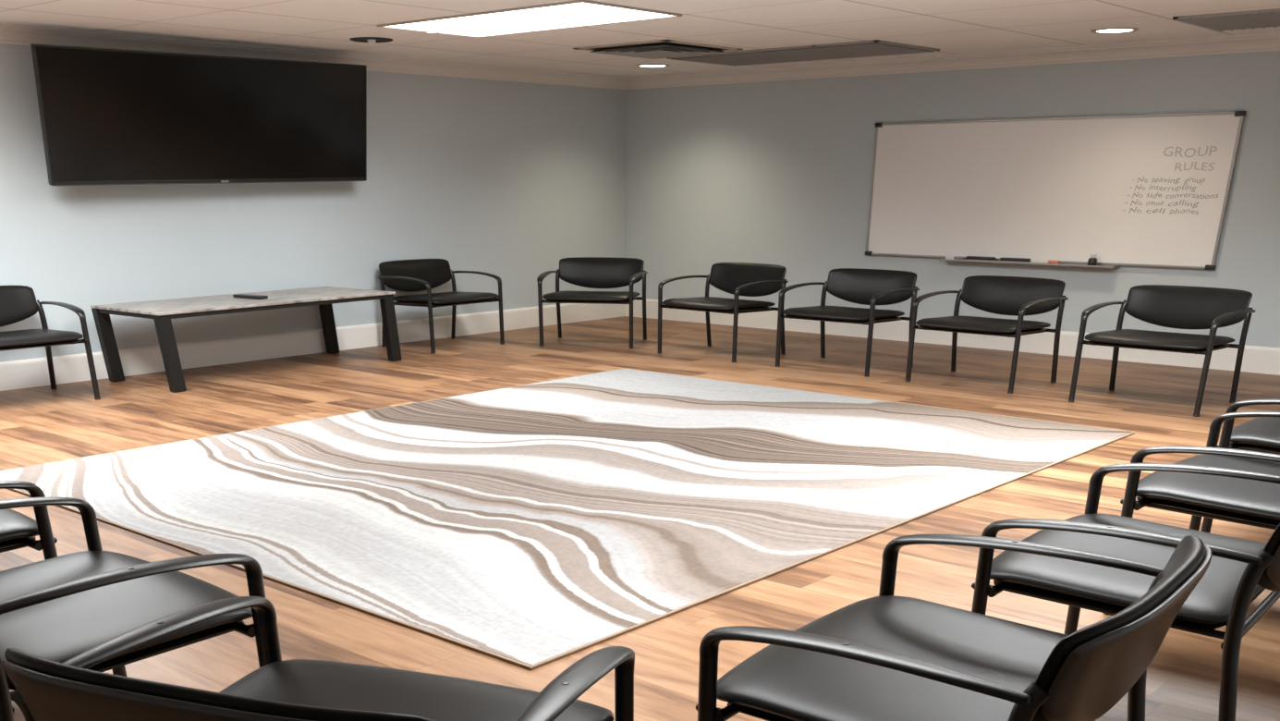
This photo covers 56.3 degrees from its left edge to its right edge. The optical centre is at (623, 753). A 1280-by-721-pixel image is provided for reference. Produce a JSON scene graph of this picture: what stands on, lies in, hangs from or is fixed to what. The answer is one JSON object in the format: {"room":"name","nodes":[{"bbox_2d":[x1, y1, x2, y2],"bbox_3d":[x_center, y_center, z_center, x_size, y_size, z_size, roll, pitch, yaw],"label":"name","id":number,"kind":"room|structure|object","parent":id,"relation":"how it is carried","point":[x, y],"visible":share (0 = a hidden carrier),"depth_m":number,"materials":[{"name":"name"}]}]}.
{"room":"group therapy room","nodes":[
{"label":"group therapy room","id":0,"kind":"room"},
{"bbox_2d":[0,43,625,362],"bbox_3d":[-4.096,-4.427,9.769,0.135,2.510,12.600,21,33,37],"label":"wall","id":1,"kind":"structure","parent":0,"point":[507,180],"depth_m":11.27,"materials":[{"name":"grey paint"}]},
{"bbox_2d":[30,43,366,186],"bbox_3d":[-3.381,-5.204,9.834,0.415,0.923,2.948,21,33,37],"label":"television","id":2,"kind":"object","parent":1,"relation":"attached to","point":[108,116],"visible":1,"depth_m":9.59,"materials":[{"name":"black plastic"}]},
{"bbox_2d":[0,303,625,390],"bbox_3d":[-4.032,-3.372,10.227,0.020,0.212,12.315,21,33,37],"label":"baseboard","id":3,"kind":"structure","parent":1,"relation":"attached to","point":[30,372],"depth_m":11.07,"materials":[{"name":"white paint"}]},
{"bbox_2d":[0,23,626,89],"bbox_3d":[-3.998,-5.471,9.180,0.118,0.118,12.315,21,33,37],"label":"trim","id":4,"kind":"structure","parent":1,"relation":"attached to","point":[9,33],"depth_m":10.34,"materials":[{"name":"white paint"}]},
{"bbox_2d":[0,316,1279,720],"bbox_3d":[-0.017,-1.690,7.104,11.000,0.120,12.600,21,33,37],"label":"floor","id":5,"kind":"structure","parent":0,"point":[43,424],"depth_m":7.59,"materials":[{"name":"brown wood"}]},
{"bbox_2d":[0,480,57,560],"bbox_3d":[-2.482,-0.662,3.945,1.003,0.776,0.913,21,33,37],"label":"armchair","id":6,"kind":"object","parent":5,"relation":"on","point":[18,530],"visible":0.72,"depth_m":3.89,"materials":[{"name":"black leather"}]},
{"bbox_2d":[0,285,100,399],"bbox_3d":[-4.558,-2.995,8.794,0.913,0.776,1.003,22,33,38],"label":"armchair","id":7,"kind":"object","parent":5,"relation":"on","point":[18,303],"visible":1,"depth_m":8.96,"materials":[{"name":"black leather"}]},
{"bbox_2d":[0,496,266,720],"bbox_3d":[-1.555,-0.308,3.206,1.003,0.776,0.913,21,33,37],"label":"armchair","id":8,"kind":"object","parent":5,"relation":"on","point":[60,608],"visible":0.85,"depth_m":3.12,"materials":[{"name":"black leather"}]},
{"bbox_2d":[90,286,402,392],"bbox_3d":[-3.137,-3.588,10.236,0.964,0.590,2.382,19,32,34],"label":"table","id":9,"kind":"object","parent":5,"relation":"on","point":[162,311],"visible":1,"depth_m":9.75,"materials":[{"name":"black metal"}]},
{"bbox_2d":[232,292,268,299],"bbox_3d":[-3.147,-3.862,10.091,0.340,0.029,0.084,16,30,30],"label":"remote control","id":10,"kind":"object","parent":9,"relation":"on","point":[244,296],"visible":1,"depth_m":10.05,"materials":[{"name":"black plastic"}]},
{"bbox_2d":[1,596,634,720],"bbox_3d":[-0.558,0.070,2.420,1.003,0.776,0.913,10,27,19],"label":"armchair","id":11,"kind":"object","parent":5,"relation":"on","point":[292,689],"visible":1,"depth_m":2.43,"materials":[{"name":"black leather"}]},
{"bbox_2d":[377,258,504,353],"bbox_3d":[-1.799,-4.418,11.742,0.913,0.776,1.003,21,33,37],"label":"armchair","id":12,"kind":"object","parent":5,"relation":"on","point":[418,274],"visible":0.96,"depth_m":11.73,"materials":[{"name":"black leather"}]},
{"bbox_2d":[0,367,1134,670],"bbox_3d":[-0.152,-1.816,7.213,4.418,0.011,5.504,21,33,37],"label":"area rug","id":13,"kind":"object","parent":5,"relation":"on","point":[530,526],"visible":0.99,"depth_m":6.26,"materials":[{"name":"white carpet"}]},
{"bbox_2d":[536,256,647,348],"bbox_3d":[-0.289,-4.511,11.931,1.003,0.776,0.913,5,26,10],"label":"armchair","id":14,"kind":"object","parent":5,"relation":"on","point":[586,272],"visible":1,"depth_m":12.08,"materials":[{"name":"black leather"}]},
{"bbox_2d":[657,262,788,362],"bbox_3d":[0.940,-4.146,11.169,1.003,0.776,0.913,22,34,38],"label":"armchair","id":15,"kind":"object","parent":5,"relation":"on","point":[746,279],"visible":0.98,"depth_m":11.15,"materials":[{"name":"black leather"}]},
{"bbox_2d":[775,268,919,377],"bbox_3d":[1.955,-3.768,10.380,1.003,0.776,0.913,21,33,36],"label":"armchair","id":16,"kind":"object","parent":5,"relation":"on","point":[872,287],"visible":0.96,"depth_m":10.37,"materials":[{"name":"black leather"}]},
{"bbox_2d":[695,533,1212,720],"bbox_3d":[0.767,-0.117,2.803,0.913,0.776,1.003,18,31,33],"label":"armchair","id":17,"kind":"object","parent":5,"relation":"on","point":[887,656],"visible":1,"depth_m":2.63,"materials":[{"name":"black leather"}]},
{"bbox_2d":[905,275,1068,393],"bbox_3d":[2.922,-3.386,9.584,1.003,0.776,0.913,22,33,38],"label":"armchair","id":18,"kind":"object","parent":5,"relation":"on","point":[1019,297],"visible":1,"depth_m":9.57,"materials":[{"name":"black leather"}]},
{"bbox_2d":[971,463,1279,720],"bbox_3d":[1.624,-0.497,3.591,0.913,0.776,1.003,19,32,34],"label":"armchair","id":19,"kind":"object","parent":5,"relation":"on","point":[1239,570],"visible":0.8,"depth_m":3.39,"materials":[{"name":"black leather"}]},
{"bbox_2d":[1068,284,1255,416],"bbox_3d":[3.922,-2.957,8.692,1.003,0.776,0.913,22,33,38],"label":"armchair","id":20,"kind":"object","parent":5,"relation":"on","point":[1180,307],"visible":1,"depth_m":8.69,"materials":[{"name":"black leather"}]},
{"bbox_2d":[1103,411,1279,615],"bbox_3d":[2.439,-0.923,4.472,0.913,0.776,1.003,21,32,36],"label":"armchair","id":21,"kind":"object","parent":5,"relation":"on","point":[1237,500],"visible":0.81,"depth_m":4.33,"materials":[{"name":"black leather"}]},
{"bbox_2d":[1200,398,1279,532],"bbox_3d":[3.234,-1.352,5.360,0.913,0.776,1.003,21,33,37],"label":"armchair","id":22,"kind":"object","parent":5,"relation":"on","point":[1261,433],"visible":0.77,"depth_m":5.24,"materials":[{"name":"black leather"}]},
{"bbox_2d":[0,0,1279,76],"bbox_3d":[-0.020,-4.059,5.963,11.000,0.120,12.600,21,33,37],"label":"ceiling","id":23,"kind":"structure","parent":0,"point":[952,27],"depth_m":8.65,"materials":[{"name":"paint"}]},
{"bbox_2d":[349,36,392,44],"bbox_3d":[-2.027,-5.736,9.629,0.344,0.034,0.344,21,33,37],"label":"sprinkler","id":24,"kind":"object","parent":23,"relation":"in","point":[371,40],"visible":1,"depth_m":9.60,"materials":[{"name":"grey metal"}]},
{"bbox_2d":[377,0,682,37],"bbox_3d":[-0.698,-5.182,8.465,2.064,0.026,1.004,21,33,37],"label":"recessed light","id":25,"kind":"object","parent":23,"relation":"in","point":[579,13],"visible":1,"depth_m":8.36,"materials":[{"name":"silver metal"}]},
{"bbox_2d":[634,63,670,67],"bbox_3d":[0.292,-6.841,11.888,0.344,0.010,0.344,21,33,37],"label":"recessed light","id":26,"kind":"object","parent":23,"relation":"in","point":[643,65],"visible":1,"depth_m":11.86,"materials":[{"name":"silver metal"}]},
{"bbox_2d":[572,39,743,59],"bbox_3d":[0.304,-6.074,10.324,1.040,0.034,1.040,21,33,37],"label":"ceiling vent","id":27,"kind":"object","parent":23,"relation":"in","point":[660,48],"visible":1,"depth_m":10.21,"materials":[{"name":"grey metal"}]},
{"bbox_2d":[667,39,939,66],"bbox_3d":[1.579,-6.275,10.726,2.220,0.024,1.060,21,33,37],"label":"ceiling vent","id":28,"kind":"object","parent":23,"relation":"in","point":[874,47],"visible":0.94,"depth_m":10.52,"materials":[{"name":"grey metal"}]},
{"bbox_2d":[1090,27,1138,34],"bbox_3d":[3.736,-5.495,9.084,0.344,0.010,0.344,21,33,37],"label":"recessed light","id":29,"kind":"object","parent":23,"relation":"in","point":[1107,30],"visible":1,"depth_m":9.07,"materials":[{"name":"silver metal"}]},
{"bbox_2d":[1172,8,1279,31],"bbox_3d":[4.905,-5.009,8.087,1.980,0.024,0.980,21,33,37],"label":"ceiling vent","id":30,"kind":"object","parent":23,"relation":"in","point":[1263,18],"visible":1,"depth_m":8.38,"materials":[{"name":"grey metal"}]},
{"bbox_2d":[625,50,1279,347],"bbox_3d":[4.150,-4.890,10.706,10.865,2.510,0.135,21,33,37],"label":"wall","id":31,"kind":"structure","parent":0,"point":[777,172],"depth_m":11.93,"materials":[{"name":"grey paint"}]},
{"bbox_2d":[625,31,1279,89],"bbox_3d":[4.008,-5.947,10.146,10.715,0.118,0.118,21,33,37],"label":"trim","id":32,"kind":"structure","parent":31,"relation":"attached to","point":[1266,42],"depth_m":10.76,"materials":[{"name":"white paint"}]},
{"bbox_2d":[625,298,1279,375],"bbox_3d":[4.044,-3.851,11.197,10.715,0.212,0.020,21,33,37],"label":"baseboard","id":33,"kind":"structure","parent":31,"relation":"attached to","point":[1258,359],"depth_m":11.59,"materials":[{"name":"white paint"}]},
{"bbox_2d":[865,110,1246,269],"bbox_3d":[3.734,-5.115,10.870,3.393,1.189,0.046,21,33,37],"label":"whiteboard","id":34,"kind":"object","parent":31,"relation":"attached to","point":[1147,190],"visible":1,"depth_m":10.72,"materials":[{"name":"plastic"}]},
{"bbox_2d":[939,257,1119,268],"bbox_3d":[3.733,-4.548,11.082,1.692,0.020,0.129,21,33,37],"label":"marker tray","id":35,"kind":"object","parent":34,"relation":"attached to","point":[944,259],"visible":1,"depth_m":10.93,"materials":[{"name":"silver metal"}]},
{"bbox_2d":[945,256,963,259],"bbox_3d":[3.185,-4.759,11.479,0.190,0.034,0.034,21,33,37],"label":"marker","id":36,"kind":"object","parent":35,"relation":"on","point":[946,257],"visible":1,"depth_m":11.46,"materials":[{"name":"white plastic"}]},
{"bbox_2d":[965,256,995,260],"bbox_3d":[3.386,-4.688,11.321,0.276,0.039,0.064,21,33,37],"label":"eraser","id":37,"kind":"object","parent":35,"relation":"on","point":[975,258],"visible":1,"depth_m":11.30,"materials":[{"name":"grey plastic"}]},
{"bbox_2d":[999,256,1030,262],"bbox_3d":[3.645,-4.590,11.116,0.276,0.039,0.064,21,33,37],"label":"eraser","id":38,"kind":"object","parent":35,"relation":"on","point":[1004,259],"visible":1,"depth_m":11.08,"materials":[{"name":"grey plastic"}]},
{"bbox_2d":[1030,259,1059,263],"bbox_3d":[3.861,-4.502,10.943,0.260,0.034,0.034,21,33,37],"label":"marker","id":39,"kind":"object","parent":35,"relation":"on","point":[1031,261],"visible":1,"depth_m":10.94,"materials":[{"name":"white plastic"}]},
{"bbox_2d":[1087,253,1097,265],"bbox_3d":[4.193,-4.409,10.668,0.076,0.102,0.076,21,33,37],"label":"spray bottle","id":40,"kind":"object","parent":35,"relation":"on","point":[1092,261],"visible":1,"depth_m":10.65,"materials":[{"name":"black plastic"}]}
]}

